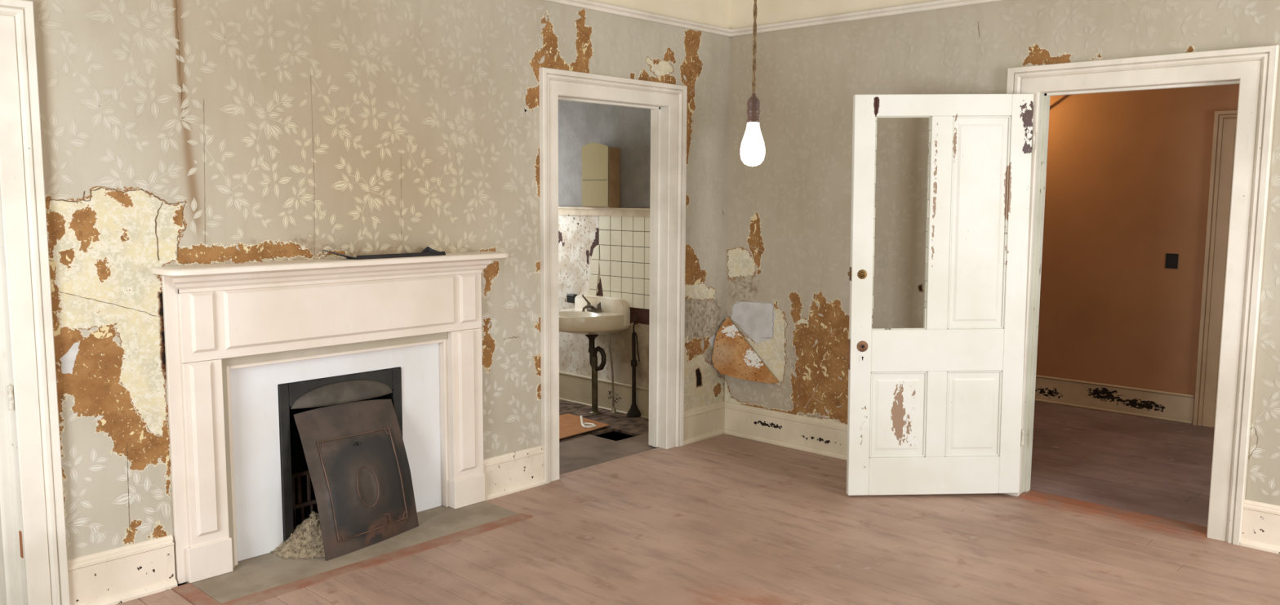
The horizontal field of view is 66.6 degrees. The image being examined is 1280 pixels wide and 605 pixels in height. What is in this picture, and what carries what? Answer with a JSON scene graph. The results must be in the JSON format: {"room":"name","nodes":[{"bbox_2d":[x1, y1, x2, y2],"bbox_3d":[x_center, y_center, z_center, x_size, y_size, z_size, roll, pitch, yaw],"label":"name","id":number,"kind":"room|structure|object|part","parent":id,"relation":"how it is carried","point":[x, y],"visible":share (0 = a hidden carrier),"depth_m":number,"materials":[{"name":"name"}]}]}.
{"room":"abandoned living room","nodes":[
{"label":"abandoned living room","id":0,"kind":"room"},
{"bbox_2d":[28,0,730,579],"bbox_3d":[-1.580,-0.406,4.249,0.131,3.050,6.170,6,9,43],"label":"wall","id":1,"kind":"structure","parent":0,"point":[175,132],"depth_m":4.22,"materials":[{"name":"beige paper"}]},
{"bbox_2d":[0,335,18,604],"bbox_3d":[-2.591,0.105,3.767,0.897,2.100,0.052,6,9,43],"label":"door","id":2,"kind":"structure","parent":1,"relation":"in","point":[8,579],"depth_m":3.59,"materials":[{"name":"beige paint"}]},
{"bbox_2d":[0,0,70,604],"bbox_3d":[-2.603,0.101,3.191,0.171,2.265,1.168,6,9,43],"label":"door frame","id":3,"kind":"structure","parent":1,"relation":"attached to","point":[26,318],"depth_m":3.52,"materials":[{"name":"beige paint"}]},
{"bbox_3d":[-2.548,-0.952,3.028,0.036,0.135,1.168,6,9,43],"label":"head casing","id":4,"kind":"part","parent":3,"relation":"part of","materials":[{"name":"beige paint"}]},
{"bbox_2d":[67,534,177,604],"bbox_3d":[-2.027,1.067,3.824,0.034,0.212,0.390,6,9,43],"label":"baseboard","id":5,"kind":"structure","parent":1,"relation":"attached to","point":[117,575],"depth_m":3.82,"materials":[{"name":"paint"}]},
{"bbox_2d":[483,445,545,501],"bbox_3d":[-0.684,0.917,5.245,0.034,0.212,0.434,6,9,43],"label":"baseboard","id":6,"kind":"structure","parent":1,"relation":"attached to","point":[505,474],"depth_m":5.25,"materials":[{"name":"paint"}]},
{"bbox_2d":[538,66,687,484],"bbox_3d":[-0.177,-0.171,5.759,0.171,2.265,1.173,6,9,43],"label":"door frame","id":7,"kind":"structure","parent":1,"relation":"attached to","point":[667,103],"depth_m":5.97,"materials":[{"name":"beige paint"}]},
{"bbox_3d":[-0.488,-0.125,5.331,0.036,2.265,0.120,6,9,43],"label":"casing","id":8,"kind":"part","parent":7,"relation":"part of","materials":[{"name":"beige paint"}]},
{"bbox_3d":[-0.122,-1.224,5.595,0.036,0.135,1.173,6,9,43],"label":"head casing","id":9,"kind":"part","parent":7,"relation":"part of","materials":[{"name":"beige paint"}]},
{"bbox_3d":[0.223,-0.204,6.084,0.036,2.265,0.148,6,9,43],"label":"casing","id":10,"kind":"part","parent":7,"relation":"part of","materials":[{"name":"beige paint"}]},
{"bbox_2d":[543,0,731,36],"bbox_3d":[-1.464,-1.514,4.125,0.034,0.047,6.020,6,9,43],"label":"rail","id":11,"kind":"object","parent":1,"relation":"attached to","point":[587,4],"visible":1,"depth_m":5.70,"materials":[{"name":"beige paint"}]},
{"bbox_2d":[683,401,724,444],"bbox_3d":[0.425,0.792,6.419,0.034,0.212,0.462,6,9,43],"label":"baseboard","id":12,"kind":"structure","parent":1,"relation":"attached to","point":[705,422],"depth_m":6.41,"materials":[{"name":"paint"}]},
{"bbox_2d":[115,400,1279,604],"bbox_3d":[0.493,1.454,4.227,8.220,0.621,8.709,6,9,43],"label":"floor","id":13,"kind":"structure","parent":0,"point":[723,519],"depth_m":4.56,"materials":[{"name":"wood"}]},
{"bbox_2d":[277,367,402,542],"bbox_3d":[-1.499,0.712,4.677,0.447,0.775,0.626,6,9,43],"label":"fireplace insert","id":14,"kind":"object","parent":13,"relation":"on","point":[294,397],"depth_m":4.48,"materials":[{"name":"black metal"}]},
{"bbox_3d":[-1.649,0.935,4.518,0.180,0.316,0.020,6,9,43],"label":"frame","id":15,"kind":"part","parent":14,"relation":"part of","materials":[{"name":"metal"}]},
{"bbox_3d":[-1.482,0.916,4.691,0.184,0.318,0.532,6,9,43],"label":"fire grate","id":16,"kind":"part","parent":14,"relation":"part of","materials":[{"name":"black metal"}]},
{"bbox_3d":[-1.429,0.847,4.622,0.024,0.164,0.515,6,9,43],"label":"rail","id":17,"kind":"part","parent":14,"relation":"part of","materials":[{"name":"metal"}]},
{"bbox_2d":[290,379,392,408],"bbox_3d":[-1.357,0.413,4.508,0.059,0.091,0.525,6,9,43],"label":"hood","id":18,"kind":"object","parent":14,"relation":"attached to","point":[319,393],"depth_m":4.46,"materials":[{"name":"metal"}]},
{"bbox_2d":[172,501,532,604],"bbox_3d":[-1.248,1.123,4.432,0.460,0.036,1.595,6,9,43],"label":"hearth","id":19,"kind":"object","parent":13,"relation":"on","point":[257,579],"visible":0.68,"depth_m":4.23,"materials":[{"name":"grey stone"}]},
{"bbox_2d":[270,511,324,559],"bbox_3d":[-1.485,1.029,4.446,0.395,0.156,0.399,6,9,43],"label":"heap","id":20,"kind":"object","parent":19,"relation":"on","point":[306,542],"visible":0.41,"depth_m":4.34,"materials":[{"name":"beige gravel"}]},
{"bbox_2d":[151,251,508,584],"bbox_3d":[-1.318,0.447,4.473,0.285,1.299,1.667,6,9,43],"label":"mantelpiece","id":21,"kind":"object","parent":19,"relation":"on","point":[212,313],"visible":0.96,"depth_m":4.28,"materials":[{"name":"paint"}]},
{"bbox_3d":[-1.768,0.080,3.947,0.016,0.243,0.097,6,9,43],"label":"raised panel","id":22,"kind":"part","parent":21,"relation":"part of","materials":[{"name":"paint"}]},
{"bbox_3d":[-1.783,0.603,3.993,0.016,0.716,0.090,6,9,43],"label":"raised panel","id":23,"kind":"part","parent":21,"relation":"part of","materials":[{"name":"paint"}]},
{"bbox_3d":[-1.763,0.678,4.136,0.048,0.909,0.059,6,9,43],"label":"trim","id":24,"kind":"part","parent":21,"relation":"part of","materials":[{"name":"paint"}]},
{"bbox_2d":[151,251,508,276],"bbox_3d":[-1.278,-0.181,4.369,0.185,0.027,1.667,6,9,43],"label":"shelf","id":25,"kind":"object","parent":21,"relation":"attached to","point":[235,269],"depth_m":4.19,"materials":[{"name":"paint"}]},
{"bbox_3d":[-1.310,-0.131,4.406,0.086,0.080,1.607,6,9,43],"label":"crown moulding","id":26,"kind":"part","parent":21,"relation":"part of","materials":[{"name":"paint"}]},
{"bbox_3d":[-1.370,0.210,4.503,0.048,0.056,1.083,6,9,43],"label":"trim","id":27,"kind":"part","parent":21,"relation":"part of","materials":[{"name":"paint"}]},
{"bbox_3d":[-1.315,0.029,4.427,0.016,0.243,1.149,6,9,43],"label":"raised panel","id":28,"kind":"part","parent":21,"relation":"part of","materials":[{"name":"paint"}]},
{"bbox_2d":[322,246,445,259],"bbox_3d":[-1.166,-0.232,4.507,0.117,0.044,0.595,6,9,43],"label":"metal tray","id":29,"kind":"object","parent":21,"relation":"on","point":[428,251],"visible":1,"depth_m":4.49,"materials":[{"name":"black metal"}]},
{"bbox_3d":[-0.994,0.592,4.950,0.048,0.909,0.021,6,9,43],"label":"trim","id":30,"kind":"part","parent":21,"relation":"part of","materials":[{"name":"paint"}]},
{"bbox_3d":[-0.877,0.501,4.952,0.016,0.716,0.100,6,9,43],"label":"raised panel","id":31,"kind":"part","parent":21,"relation":"part of","materials":[{"name":"paint"}]},
{"bbox_3d":[-0.864,-0.021,4.904,0.016,0.243,0.101,6,9,43],"label":"raised panel","id":32,"kind":"part","parent":21,"relation":"part of","materials":[{"name":"paint"}]},
{"bbox_2d":[293,399,418,560],"bbox_3d":[-1.271,0.784,4.484,0.244,0.628,0.543,6,9,43],"label":"cover","id":33,"kind":"object","parent":19,"relation":"on","point":[355,454],"visible":1,"depth_m":4.44,"materials":[{"name":"metal"}]},
{"bbox_3d":[-1.294,0.647,4.470,0.021,0.019,0.039,6,9,43],"label":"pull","id":34,"kind":"part","parent":33,"relation":"part of","materials":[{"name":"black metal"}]},
{"bbox_2d":[559,413,609,439],"bbox_3d":[-0.677,0.847,6.578,0.540,0.052,0.990,6,9,43],"label":"cardboard sheet","id":35,"kind":"object","parent":13,"relation":"on","point":[570,424],"depth_m":6.73,"materials":[{"name":"brown cardboard"}]},
{"bbox_3d":[-0.382,0.826,6.752,0.092,0.046,0.211,-3,7,-25],"label":"plastic handle","id":36,"kind":"part","parent":35,"relation":"part of","materials":[{"name":"white plastic"}]},
{"bbox_2d":[584,334,605,414],"bbox_3d":[-0.329,0.529,7.174,0.186,0.600,0.110,6,9,43],"label":"pipe","id":37,"kind":"object","parent":13,"relation":"on","point":[593,351],"visible":0.93,"depth_m":7.16,"materials":[{"name":"black metal"}]},
{"bbox_2d":[608,333,617,413],"bbox_3d":[-0.201,0.512,7.206,0.070,0.622,0.052,6,9,43],"label":"tube","id":38,"kind":"object","parent":13,"relation":"on","point":[613,409],"visible":0.94,"depth_m":7.20,"materials":[{"name":"metal"}]},
{"bbox_2d":[626,315,640,417],"bbox_3d":[-0.042,0.466,7.090,0.108,0.741,0.108,1,6,9],"label":"pipe","id":39,"kind":"object","parent":13,"relation":"on","point":[633,411],"visible":1,"depth_m":7.08,"materials":[{"name":"metal"}]},
{"bbox_2d":[558,0,1279,506],"bbox_3d":[1.822,-0.481,5.372,8.250,3.110,0.131,6,9,43],"label":"wall","id":40,"kind":"structure","parent":0,"point":[789,213],"depth_m":5.91,"materials":[{"name":"grey paper"}]},
{"bbox_2d":[566,293,577,302],"bbox_3d":[-0.522,-0.032,7.524,0.089,0.065,0.052,6,9,43],"label":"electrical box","id":41,"kind":"object","parent":40,"relation":"attached to","point":[570,297],"visible":0.88,"depth_m":7.50,"materials":[{"name":"grey metal"}]},
{"bbox_2d":[559,294,630,334],"bbox_3d":[-0.437,0.096,7.162,0.550,0.273,0.478,6,9,43],"label":"sink","id":42,"kind":"object","parent":40,"relation":"attached to","point":[591,314],"visible":0.86,"depth_m":7.12,"materials":[{"name":"ceramic"}]},
{"bbox_2d":[582,294,601,312],"bbox_3d":[-0.374,0.011,7.235,0.218,0.121,0.142,6,9,43],"label":"faucet","id":43,"kind":"object","parent":42,"relation":"on","point":[593,304],"depth_m":7.29,"materials":[{"name":"metal"}]},
{"bbox_2d":[559,307,628,334],"bbox_3d":[-0.441,0.155,7.169,0.544,0.153,0.475,6,9,43],"label":"basin","id":44,"kind":"object","parent":42,"relation":"in","point":[580,321],"depth_m":7.04,"materials":[{"name":"ceramic"}]},
{"bbox_2d":[574,294,630,325],"bbox_3d":[-0.291,0.052,7.309,0.545,0.198,0.059,6,9,43],"label":"backsplash","id":45,"kind":"structure","parent":40,"relation":"attached to","point":[608,304],"depth_m":7.21,"materials":[{"name":"ceramic"}]},
{"bbox_2d":[559,371,648,418],"bbox_3d":[-0.385,0.694,7.483,2.330,0.243,0.035,6,9,43],"label":"baseboard","id":46,"kind":"structure","parent":40,"relation":"attached to","point":[573,388],"depth_m":7.38,"materials":[{"name":"paint"}]},
{"bbox_2d":[558,206,649,217],"bbox_3d":[-0.273,-0.674,7.229,1.040,0.060,0.040,6,9,43],"label":"rail","id":47,"kind":"object","parent":40,"relation":"attached to","point":[616,211],"visible":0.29,"depth_m":7.22,"materials":[{"name":"white wood"}]},
{"bbox_2d":[582,142,619,208],"bbox_3d":[-0.290,-0.933,7.154,0.278,0.470,0.130,6,9,43],"label":"medicine cabinet","id":48,"kind":"object","parent":47,"relation":"on","point":[600,162],"visible":1,"depth_m":7.08,"materials":[{"name":"beige wood"}]},
{"bbox_3d":[-0.326,-0.934,7.111,0.274,0.458,0.012,6,9,43],"label":"mirror door","id":49,"kind":"part","parent":48,"relation":"part of","materials":[{"name":"beige"}]},
{"bbox_2d":[711,316,779,383],"bbox_3d":[0.685,0.313,6.329,0.442,0.398,0.149,6,9,43],"label":"flap","id":50,"kind":"object","parent":40,"relation":"attached to","point":[732,356],"visible":1,"depth_m":6.38,"materials":[{"name":"orange paper"}]},
{"bbox_2d":[724,401,847,460],"bbox_3d":[1.235,0.848,5.955,1.855,0.212,0.034,6,9,43],"label":"baseboard","id":51,"kind":"structure","parent":40,"relation":"attached to","point":[817,436],"depth_m":6.23,"materials":[{"name":"paint"}]},
{"bbox_2d":[730,0,1003,36],"bbox_3d":[2.621,-1.521,4.394,5.620,0.047,0.034,6,9,43],"label":"rail","id":52,"kind":"object","parent":40,"relation":"attached to","point":[934,4],"visible":1,"depth_m":5.65,"materials":[{"name":"beige paint"}]},
{"bbox_2d":[846,93,1035,495],"bbox_3d":[1.563,-0.021,5.096,0.958,2.111,0.056,0,6,-1],"label":"door","id":53,"kind":"structure","parent":40,"relation":"in","point":[935,408],"depth_m":5.10,"materials":[{"name":"paint"}]},
{"bbox_3d":[1.165,0.292,5.105,0.030,0.038,0.003,0,6,-1],"label":"keyhole plate","id":54,"kind":"part","parent":53,"relation":"part of","materials":[{"name":"paint"}]},
{"bbox_3d":[1.364,0.593,5.162,0.306,0.466,0.025,0,6,-1],"label":"panel","id":55,"kind":"part","parent":53,"relation":"part of","materials":[{"name":"paint"}]},
{"bbox_3d":[1.565,0.921,5.207,0.700,0.212,0.042,0,6,-1],"label":"rail","id":56,"kind":"part","parent":53,"relation":"part of","materials":[{"name":"paint"}]},
{"bbox_3d":[1.560,0.250,5.133,0.701,0.233,0.042,0,6,-1],"label":"lock rail","id":57,"kind":"part","parent":53,"relation":"part of","materials":[{"name":"paint"}]},
{"bbox_3d":[1.552,-1.010,4.992,0.699,0.119,0.042,0,6,-1],"label":"rail","id":58,"kind":"part","parent":53,"relation":"part of","materials":[{"name":"paint"}]},
{"bbox_3d":[1.765,0.589,5.172,0.299,0.466,0.025,0,6,-1],"label":"panel","id":59,"kind":"part","parent":53,"relation":"part of","materials":[{"name":"paint"}]},
{"bbox_3d":[1.755,-0.410,5.060,0.314,1.105,0.025,0,6,-1],"label":"panel","id":60,"kind":"part","parent":53,"relation":"part of","materials":[{"name":"paint"}]},
{"bbox_2d":[1017,489,1207,537],"bbox_3d":[2.405,1.065,4.969,0.891,0.012,0.175,6,9,43],"label":"threshold","id":61,"kind":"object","parent":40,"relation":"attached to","point":[1191,529],"depth_m":4.92,"materials":[{"name":"red wood"}]},
{"bbox_2d":[1003,44,1279,545],"bbox_3d":[2.400,-0.055,4.851,1.200,2.265,0.171,6,9,43],"label":"door frame","id":62,"kind":"structure","parent":40,"relation":"attached to","point":[1255,68],"depth_m":4.50,"materials":[{"name":"beige paint"}]},
{"bbox_3d":[1.976,-0.091,5.154,0.165,2.265,0.036,6,9,43],"label":"casing","id":63,"kind":"part","parent":62,"relation":"part of","materials":[{"name":"beige paint"}]},
{"bbox_3d":[2.359,-1.109,4.684,1.200,0.135,0.036,6,9,43],"label":"head casing","id":64,"kind":"part","parent":62,"relation":"part of","materials":[{"name":"beige paint"}]},
{"bbox_3d":[2.740,-0.008,4.441,0.140,2.265,0.036,6,9,43],"label":"casing","id":65,"kind":"part","parent":62,"relation":"part of","materials":[{"name":"beige paint"}]},
{"bbox_2d":[1240,499,1279,554],"bbox_3d":[3.720,1.120,3.635,2.565,0.212,0.034,6,9,43],"label":"baseboard","id":66,"kind":"structure","parent":40,"relation":"attached to","point":[1260,527],"depth_m":4.46,"materials":[{"name":"paint"}]},
{"bbox_2d":[1035,84,1239,395],"bbox_3d":[3.818,-0.674,6.937,5.200,3.050,0.100,6,9,43],"label":"wall","id":67,"kind":"structure","parent":0,"point":[1127,179],"depth_m":7.13,"materials":[{"name":"brown paint"}]},
{"bbox_2d":[1049,94,1068,107],"bbox_3d":[2.860,-1.513,7.650,1.100,1.250,0.050,6,9,43],"label":"trim","id":68,"kind":"structure","parent":67,"relation":"attached to","point":[1054,100],"depth_m":7.36,"materials":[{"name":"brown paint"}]},
{"bbox_2d":[1035,374,1194,424],"bbox_3d":[2.931,0.652,7.824,2.712,0.207,0.032,6,9,43],"label":"baseboard","id":69,"kind":"structure","parent":67,"relation":"attached to","point":[1131,401],"depth_m":7.25,"materials":[{"name":"paint"}]},
{"bbox_2d":[1164,253,1178,268],"bbox_3d":[3.785,-0.295,6.935,0.080,0.105,0.006,6,9,43],"label":"switch box","id":70,"kind":"object","parent":67,"relation":"attached to","point":[1171,260],"visible":1,"depth_m":6.94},
{"bbox_2d":[1192,109,1237,426],"bbox_3d":[4.350,-0.177,6.393,1.161,2.188,0.036,6,9,43],"label":"door frame","id":71,"kind":"structure","parent":67,"relation":"attached to","point":[1224,125],"depth_m":6.73,"materials":[{"name":"paint"}]},
{"bbox_3d":[4.359,-0.115,6.410,0.905,2.060,0.008,6,9,43],"label":"door","id":72,"kind":"part","parent":71,"relation":"part of","materials":[{"name":"paint"}]},
{"bbox_3d":[4.356,-1.201,6.279,1.161,0.128,0.036,6,9,43],"label":"head casing","id":73,"kind":"part","parent":71,"relation":"part of","materials":[{"name":"paint"}]},
{"bbox_3d":[0.624,-1.949,3.990,8.350,0.100,9.050,6,9,43],"label":"ceiling","id":74,"kind":"structure","parent":0,"visible":0},
{"bbox_2d":[740,0,764,166],"bbox_3d":[0.281,-1.022,2.325,0.100,1.380,0.100,6,9,43],"label":"pendant bulb","id":75,"kind":"object","parent":74,"relation":"hanging from","point":[753,146],"visible":1,"depth_m":2.37,"materials":[{"name":"white glass"}]},
{"bbox_3d":[0.277,-0.388,2.395,0.061,0.106,0.061,6,9,43],"label":"bulb","id":76,"kind":"part","parent":75,"relation":"part of","materials":[{"name":"white glass"}]},
{"bbox_2d":[746,93,759,122],"bbox_3d":[0.278,-0.476,2.385,0.033,0.071,0.033,6,9,43],"label":"socket","id":77,"kind":"object","parent":75,"relation":"attached to","point":[753,102],"depth_m":2.37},
{"bbox_3d":[0.281,-1.103,2.316,0.010,1.204,0.010,6,9,43],"label":"cord","id":78,"kind":"part","parent":75,"relation":"part of","materials":[{"name":"brown fabric"}]}
]}

